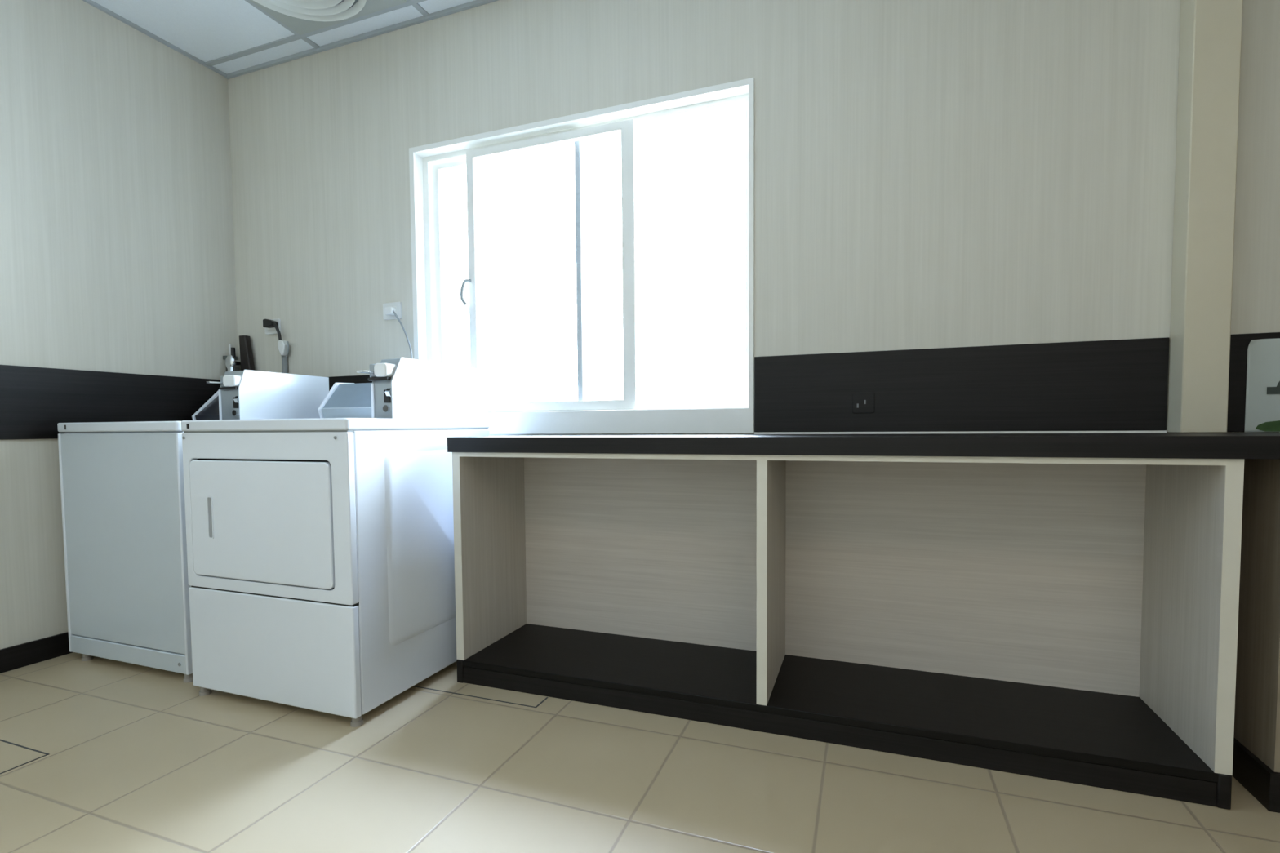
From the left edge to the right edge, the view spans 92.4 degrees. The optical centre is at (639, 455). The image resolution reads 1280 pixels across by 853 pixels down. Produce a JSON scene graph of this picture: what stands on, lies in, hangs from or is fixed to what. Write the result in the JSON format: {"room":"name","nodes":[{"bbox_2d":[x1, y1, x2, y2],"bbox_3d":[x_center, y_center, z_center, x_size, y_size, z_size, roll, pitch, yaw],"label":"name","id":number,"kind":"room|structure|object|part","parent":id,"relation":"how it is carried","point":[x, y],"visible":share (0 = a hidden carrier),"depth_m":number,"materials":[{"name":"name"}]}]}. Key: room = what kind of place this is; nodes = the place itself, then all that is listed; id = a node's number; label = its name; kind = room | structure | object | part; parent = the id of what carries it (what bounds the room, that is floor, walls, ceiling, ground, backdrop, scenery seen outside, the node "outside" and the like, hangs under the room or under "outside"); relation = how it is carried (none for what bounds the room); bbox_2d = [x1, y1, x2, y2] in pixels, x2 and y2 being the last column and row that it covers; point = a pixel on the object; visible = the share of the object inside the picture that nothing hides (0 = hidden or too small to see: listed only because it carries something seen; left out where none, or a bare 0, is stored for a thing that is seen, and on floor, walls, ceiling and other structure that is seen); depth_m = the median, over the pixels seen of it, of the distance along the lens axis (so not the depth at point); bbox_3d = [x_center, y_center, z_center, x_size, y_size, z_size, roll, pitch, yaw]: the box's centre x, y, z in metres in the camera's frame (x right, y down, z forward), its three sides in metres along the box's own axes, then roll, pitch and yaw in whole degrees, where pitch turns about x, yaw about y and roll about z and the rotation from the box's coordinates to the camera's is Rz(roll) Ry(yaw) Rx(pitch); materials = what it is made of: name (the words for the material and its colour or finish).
{"room":"laundry","nodes":[
{"label":"laundry","id":0,"kind":"room"},
{"bbox_2d":[0,0,239,649],"bbox_3d":[-2.877,-0.454,0.992,0.120,2.635,4.860,1,3,20],"label":"wall","id":1,"kind":"structure","parent":0,"point":[117,238],"depth_m":2.50,"materials":[{"name":"paint"}]},
{"bbox_2d":[0,631,72,673],"bbox_3d":[-2.815,0.821,1.002,0.012,0.086,4.600,1,3,20],"label":"baseboard","id":2,"kind":"structure","parent":1,"relation":"attached to","point":[20,655],"depth_m":2.34,"materials":[{"name":"brown wood"}]},
{"bbox_2d":[0,364,220,439],"bbox_3d":[-2.824,-0.129,0.957,0.010,0.274,4.600,1,3,20],"label":"backsplash","id":3,"kind":"structure","parent":1,"relation":"attached to","point":[33,401],"depth_m":2.48,"materials":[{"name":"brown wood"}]},
{"bbox_2d":[222,343,240,371],"bbox_3d":[-2.018,-0.365,3.043,0.101,0.376,0.106,1,3,20],"label":"water tap","id":4,"kind":"object","parent":1,"relation":"attached to","point":[232,362],"visible":0.41,"depth_m":3.01,"materials":[{"name":"metal"}]},
{"bbox_2d":[82,0,497,79],"bbox_3d":[-0.733,-1.780,0.096,4.500,0.096,4.600,1,3,20],"label":"ceiling","id":5,"kind":"structure","parent":0,"point":[231,38],"depth_m":2.67,"materials":[{"name":"metal"}]},
{"bbox_2d":[249,0,406,35],"bbox_3d":[-1.327,-1.823,2.332,0.584,0.052,0.584,1,3,20],"label":"ceiling vent","id":6,"kind":"object","parent":5,"relation":"in","point":[302,16],"visible":1,"depth_m":2.54,"materials":[{"name":"metal"}]},
{"bbox_2d":[0,652,1279,852],"bbox_3d":[-0.697,0.931,0.261,4.700,0.100,4.880,1,3,20],"label":"floor","id":7,"kind":"structure","parent":0,"point":[138,761],"depth_m":1.51,"materials":[{"name":"beige tile"}]},
{"bbox_2d":[0,739,48,773],"bbox_3d":[-1.864,0.828,1.585,0.387,0.001,0.355,1,3,20],"label":"floor hatch","id":8,"kind":"object","parent":7,"relation":"on","point":[12,756],"visible":1,"depth_m":1.68,"materials":[{"name":"beige tile"}]},
{"bbox_2d":[57,369,328,682],"bbox_3d":[-1.788,0.224,2.542,0.681,1.116,0.664,1,3,20],"label":"washing machine","id":9,"kind":"object","parent":7,"relation":"on","point":[122,487],"visible":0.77,"depth_m":2.25,"materials":[{"name":"white metal"}]},
{"bbox_3d":[-2.210,0.340,2.367,0.012,0.847,0.022,1,3,20],"label":"corner post","id":10,"kind":"part","parent":9,"relation":"part of","materials":[{"name":"white metal"}]},
{"bbox_3d":[-1.897,0.308,2.249,0.677,0.778,0.014,1,3,20],"label":"panel","id":11,"kind":"part","parent":9,"relation":"part of","materials":[{"name":"white metal"}]},
{"bbox_3d":[-1.894,0.733,2.268,0.677,0.066,0.016,1,3,20],"label":"kick panel","id":12,"kind":"part","parent":9,"relation":"part of","materials":[{"name":"white metal"}]},
{"bbox_3d":[-1.585,0.346,2.135,0.012,0.847,0.022,1,3,20],"label":"corner post","id":13,"kind":"part","parent":9,"relation":"part of","materials":[{"name":"white metal"}]},
{"bbox_3d":[-1.621,-0.192,2.370,0.011,0.124,0.008,1,3,20],"label":"coin box trim","id":14,"kind":"part","parent":9,"relation":"part of","materials":[{"name":"silver metal"}]},
{"bbox_2d":[181,357,489,727],"bbox_3d":[-1.047,0.232,2.235,0.712,1.116,0.720,1,3,20],"label":"dryer","id":15,"kind":"object","parent":7,"relation":"on","point":[321,555],"visible":0.93,"depth_m":1.93,"materials":[{"name":"white metal"}]},
{"bbox_3d":[-1.385,0.201,1.978,0.024,0.136,0.004,1,3,20],"label":"handle","id":16,"kind":"part","parent":15,"relation":"part of","materials":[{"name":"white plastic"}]},
{"bbox_3d":[-1.188,0.207,1.918,0.600,0.378,0.023,1,3,20],"label":"door","id":17,"kind":"part","parent":15,"relation":"part of","materials":[{"name":"white metal"}]},
{"bbox_3d":[-1.168,0.183,1.913,0.705,0.507,0.024,1,3,20],"label":"frame","id":18,"kind":"part","parent":15,"relation":"part of","materials":[{"name":"white metal"}]},
{"bbox_3d":[-1.164,0.608,1.933,0.705,0.335,0.024,1,3,20],"label":"panel","id":19,"kind":"part","parent":15,"relation":"part of","materials":[{"name":"white metal"}]},
{"bbox_3d":[-0.860,-0.175,1.975,0.011,0.114,0.008,1,3,20],"label":"coin box trim","id":20,"kind":"part","parent":15,"relation":"part of","materials":[{"name":"silver metal"}]},
{"bbox_3d":[-0.695,0.288,2.172,0.005,0.620,0.551,1,3,20],"label":"panel","id":21,"kind":"part","parent":15,"relation":"part of","materials":[{"name":"white metal"}]},
{"bbox_2d":[413,677,548,707],"bbox_3d":[-0.601,0.794,2.081,0.610,0.001,0.078,1,3,20],"label":"floor hatch","id":22,"kind":"object","parent":7,"relation":"on","point":[482,692],"visible":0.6,"depth_m":2.05,"materials":[{"name":"beige tile"}]},
{"bbox_2d":[452,452,1244,809],"bbox_3d":[0.430,0.390,1.958,2.120,0.803,0.448,1,3,20],"label":"base cabinet","id":23,"kind":"object","parent":7,"relation":"on","point":[1069,620],"visible":0.86,"depth_m":1.94,"materials":[{"name":"laminate"}]},
{"bbox_3d":[-0.549,0.340,2.322,0.030,0.722,0.443,1,3,20],"label":"panel","id":24,"kind":"part","parent":23,"relation":"part of","materials":[{"name":"laminate"}]},
{"bbox_3d":[-0.134,0.001,1.938,1.010,0.015,0.050,1,3,20],"label":"rail","id":25,"kind":"part","parent":23,"relation":"part of","materials":[{"name":"white wood"}]},
{"bbox_3d":[0.009,0.335,2.330,1.010,0.722,0.015,1,3,20],"label":"panel","id":26,"kind":"part","parent":23,"relation":"part of","materials":[{"name":"laminate"}]},
{"bbox_2d":[447,432,1279,459],"bbox_3d":[0.764,-0.034,1.819,2.860,0.051,0.474,1,3,20],"label":"countertop","id":27,"kind":"structure","parent":23,"relation":"on","point":[1266,446],"depth_m":1.62,"materials":[{"name":"black laminate"}]},
{"bbox_3d":[0.987,0.344,1.966,1.018,0.722,0.015,1,3,20],"label":"panel","id":28,"kind":"part","parent":23,"relation":"part of","materials":[{"name":"laminate"}]},
{"bbox_3d":[0.845,0.010,1.575,1.018,0.015,0.050,1,3,20],"label":"rail","id":29,"kind":"part","parent":23,"relation":"part of","materials":[{"name":"white wood"}]},
{"bbox_3d":[1.409,0.358,1.594,0.032,0.722,0.443,1,3,20],"label":"panel","id":30,"kind":"part","parent":23,"relation":"part of","materials":[{"name":"laminate"}]},
{"bbox_2d":[227,0,1279,435],"bbox_3d":[0.107,-0.545,2.387,4.500,2.635,0.160,1,3,20],"label":"wall","id":31,"kind":"structure","parent":0,"point":[929,174],"depth_m":2.06,"materials":[{"name":"paint"}]},
{"bbox_2d":[239,335,255,370],"bbox_3d":[-1.927,-0.381,3.035,0.106,0.419,0.032,1,3,20],"label":"pipe cover","id":32,"kind":"object","parent":31,"relation":"attached to","point":[245,344],"visible":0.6,"depth_m":3.02,"materials":[{"name":"brown plastic"}]},
{"bbox_2d":[264,318,280,334],"bbox_3d":[-1.798,-0.629,3.001,0.100,0.072,0.012,1,3,20],"label":"wall socket","id":33,"kind":"object","parent":31,"relation":"attached to","point":[272,331],"visible":0.61,"depth_m":2.99,"materials":[{"name":"white plastic"}]},
{"bbox_2d":[262,319,289,373],"bbox_3d":[-1.753,-0.424,2.974,0.139,0.471,0.044,0,3,13],"label":"power cord","id":34,"kind":"object","parent":33,"relation":"attached to","point":[283,345],"visible":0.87,"depth_m":2.95,"materials":[{"name":"black plastic"}]},
{"bbox_2d":[328,374,372,391],"bbox_3d":[-1.509,-0.233,2.914,1.088,0.274,0.010,1,3,20],"label":"trim","id":35,"kind":"structure","parent":31,"relation":"attached to","point":[350,379],"depth_m":2.84,"materials":[{"name":"black plastic"}]},
{"bbox_2d":[382,302,402,319],"bbox_3d":[-1.108,-0.645,2.743,0.100,0.074,0.012,1,3,20],"label":"wall socket","id":36,"kind":"object","parent":31,"relation":"attached to","point":[397,305],"visible":0.72,"depth_m":2.73,"materials":[{"name":"white plastic"}]},
{"bbox_2d":[384,306,413,359],"bbox_3d":[-1.056,-0.434,2.701,0.165,0.445,0.040,1,3,33],"label":"power cord","id":37,"kind":"object","parent":36,"relation":"attached to","point":[390,311],"visible":0.76,"depth_m":2.70,"materials":[{"name":"white plastic"}]},
{"bbox_2d":[408,77,754,434],"bbox_3d":[-0.275,-0.711,2.504,1.500,1.248,0.172,1,3,20],"label":"window","id":38,"kind":"structure","parent":31,"relation":"in","point":[427,162],"depth_m":2.46,"materials":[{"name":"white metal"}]},
{"bbox_3d":[-0.743,-0.695,2.614,0.046,0.115,0.015,-2,3,-29],"label":"sash pull","id":39,"kind":"part","parent":38,"relation":"part of","materials":[{"name":"grey plastic"}]},
{"bbox_3d":[-0.580,-0.740,2.632,0.738,1.107,0.026,1,3,20],"label":"sash","id":40,"kind":"part","parent":38,"relation":"part of","materials":[{"name":"white metal"}]},
{"bbox_3d":[-0.373,-0.736,2.510,0.763,1.107,0.028,1,3,20],"label":"sash","id":41,"kind":"part","parent":38,"relation":"part of","materials":[{"name":"white metal"}]},
{"bbox_2d":[852,391,874,413],"bbox_3d":[0.753,-0.177,2.067,0.070,0.070,0.005,1,3,20],"label":"socket","id":42,"kind":"object","parent":31,"relation":"attached to","point":[862,402],"visible":1,"depth_m":2.07,"materials":[{"name":"black plastic"}]},
{"bbox_2d":[754,430,1166,434],"bbox_3d":[0.973,-0.074,1.998,1.197,0.007,0.010,1,3,20],"label":"trim","id":43,"kind":"structure","parent":31,"relation":"attached to","point":[1158,431],"depth_m":1.96,"materials":[{"name":"white metal"}]},
{"bbox_2d":[754,337,1168,432],"bbox_3d":[0.972,-0.212,1.991,1.197,0.269,0.010,1,3,20],"label":"backsplash","id":44,"kind":"structure","parent":31,"relation":"attached to","point":[1114,384],"depth_m":1.95,"materials":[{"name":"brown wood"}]},
{"bbox_2d":[1226,332,1279,431],"bbox_3d":[1.912,-0.201,1.642,0.591,0.274,0.010,1,3,20],"label":"trim","id":45,"kind":"structure","parent":31,"relation":"attached to","point":[1239,343],"depth_m":1.72,"materials":[{"name":"brown wood"}]},
{"bbox_2d":[1244,337,1279,432],"bbox_3d":[1.967,-0.190,1.607,0.584,0.258,0.015,1,3,20],"label":"poster","id":46,"kind":"object","parent":31,"relation":"attached to","point":[1262,410],"visible":1,"depth_m":1.70,"materials":[{"name":"paper"}]},
{"bbox_2d":[1166,0,1243,432],"bbox_3d":[1.565,-0.952,1.692,0.103,1.780,0.088,1,3,20],"label":"wall column","id":47,"kind":"structure","parent":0,"point":[1211,30],"depth_m":1.67,"materials":[{"name":"beige paint"}]},
{"bbox_2d":[1233,458,1279,773],"bbox_3d":[1.819,0.401,1.477,0.640,0.803,0.440,1,3,20],"label":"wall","id":48,"kind":"structure","parent":0,"point":[1257,692],"depth_m":1.46,"materials":[{"name":"brown laminate"}]},
{"bbox_2d":[1231,737,1279,813],"bbox_3d":[1.812,0.759,1.485,0.652,0.088,0.440,1,3,20],"label":"baseboard","id":49,"kind":"structure","parent":48,"relation":"attached to","point":[1258,779],"depth_m":1.44,"materials":[{"name":"brown wood"}]}
]}

